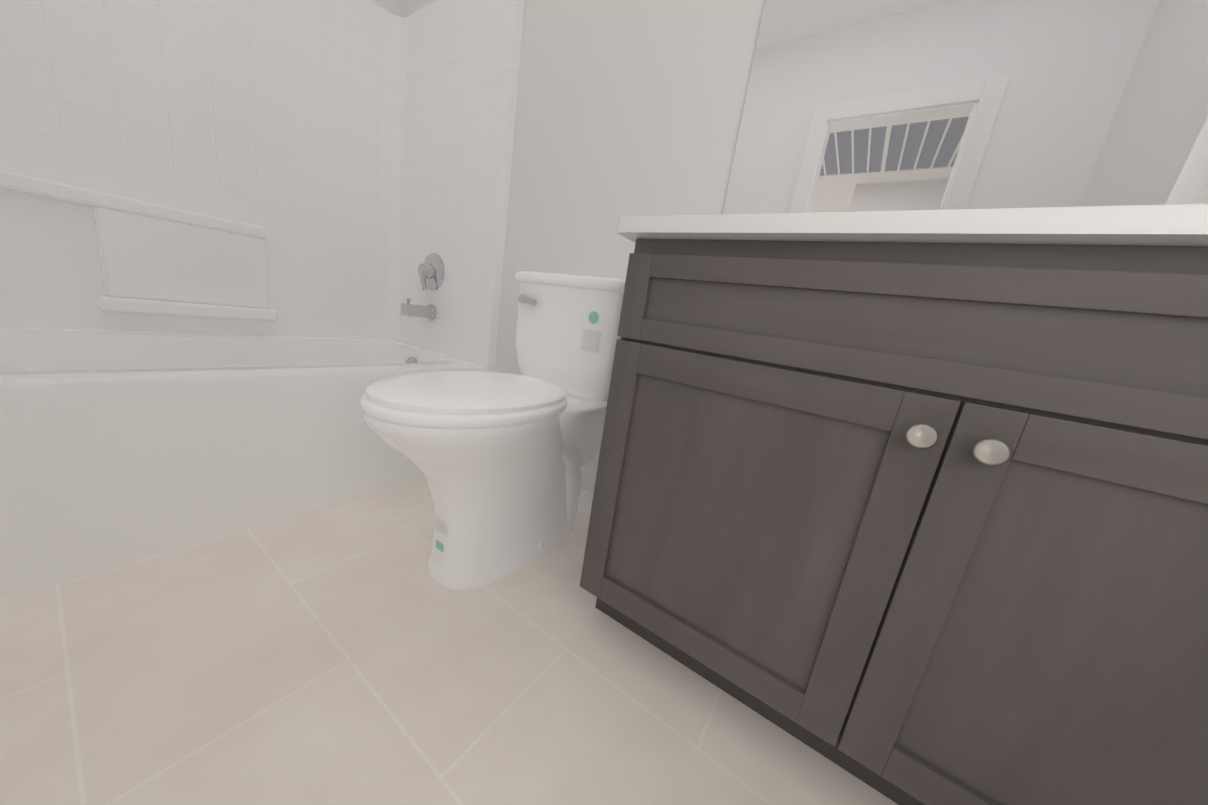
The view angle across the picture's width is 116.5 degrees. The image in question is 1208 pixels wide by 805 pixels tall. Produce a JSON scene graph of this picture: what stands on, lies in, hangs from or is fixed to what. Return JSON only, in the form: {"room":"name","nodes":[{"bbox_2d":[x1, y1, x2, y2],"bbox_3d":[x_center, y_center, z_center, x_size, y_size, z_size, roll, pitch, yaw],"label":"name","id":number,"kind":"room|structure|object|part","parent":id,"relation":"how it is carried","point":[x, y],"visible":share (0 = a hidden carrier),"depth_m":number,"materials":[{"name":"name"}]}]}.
{"room":"bathroom","nodes":[
{"label":"bathroom","id":0,"kind":"room"},
{"bbox_2d":[373,0,403,16],"bbox_3d":[-1.524,-1.012,1.232,0.110,2.420,1.634,16,15,31],"label":"wall","id":1,"kind":"structure","parent":0,"point":[395,7],"depth_m":1.68,"materials":[{"name":"white paint"}]},
{"bbox_2d":[0,478,897,804],"bbox_3d":[-2.472,0.767,-1.588,4.926,0.050,7.934,16,15,31],"label":"floor","id":2,"kind":"structure","parent":0,"point":[350,652],"depth_m":0.69,"materials":[{"name":"tile"}]},
{"bbox_2d":[0,0,524,598],"bbox_3d":[-1.133,-0.792,1.063,0.810,2.181,1.521,16,15,31],"label":"shower","id":3,"kind":"object","parent":2,"relation":"on","point":[250,250],"visible":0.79,"depth_m":1.26,"materials":[{"name":"acrylic"},{"name":"chrome"}]},
{"bbox_3d":[-0.858,-0.432,1.727,0.068,0.084,0.135,16,15,31],"label":"spout","id":4,"kind":"part","parent":3,"relation":"part of","materials":[{"name":"silver metal"}]},
{"bbox_2d":[360,271,625,588],"bbox_3d":[-0.262,0.040,1.052,0.446,0.829,0.748,16,15,31],"label":"toilet","id":5,"kind":"object","parent":2,"relation":"on","point":[498,459],"visible":0.9,"depth_m":0.97,"materials":[{"name":"white ceramic"}]},
{"bbox_3d":[-0.318,-0.024,0.935,0.386,0.051,0.506,16,15,31],"label":"seat","id":6,"kind":"part","parent":5,"relation":"part of","materials":[{"name":"white plastic"}]},
{"bbox_3d":[-0.240,-0.321,1.167,0.089,0.029,0.026,16,15,31],"label":"lever","id":7,"kind":"part","parent":5,"relation":"part of","materials":[{"name":"silver metal"}]},
{"bbox_3d":[-0.085,-0.216,1.212,0.446,0.354,0.233,16,15,31],"label":"tank","id":8,"kind":"part","parent":5,"relation":"part of","materials":[{"name":"white ceramic"}]},
{"bbox_2d":[580,204,1207,804],"bbox_3d":[0.531,0.156,0.689,1.062,0.990,0.490,16,15,31],"label":"bathroom vanity","id":9,"kind":"object","parent":2,"relation":"on","point":[904,506],"visible":1,"depth_m":0.50,"materials":[{"name":"grey"}]},
{"bbox_2d":[404,0,764,493],"bbox_3d":[0.122,-0.764,1.213,2.946,2.420,0.110,16,15,31],"label":"wall","id":10,"kind":"structure","parent":0,"point":[627,108],"depth_m":1.20,"materials":[{"name":"white paint"}]},
{"bbox_2d":[578,488,592,513],"bbox_3d":[-0.173,0.343,1.478,0.862,0.083,0.012,16,15,31],"label":"baseboard","id":11,"kind":"structure","parent":10,"relation":"attached to","point":[585,500],"depth_m":1.39,"materials":[{"name":"white paint"}]},
{"bbox_2d":[723,0,1207,213],"bbox_3d":[0.835,-0.955,0.637,1.034,1.280,0.006,16,15,31],"label":"mirror","id":12,"kind":"object","parent":10,"relation":"attached to","point":[871,105],"depth_m":0.75,"materials":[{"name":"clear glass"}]}
]}

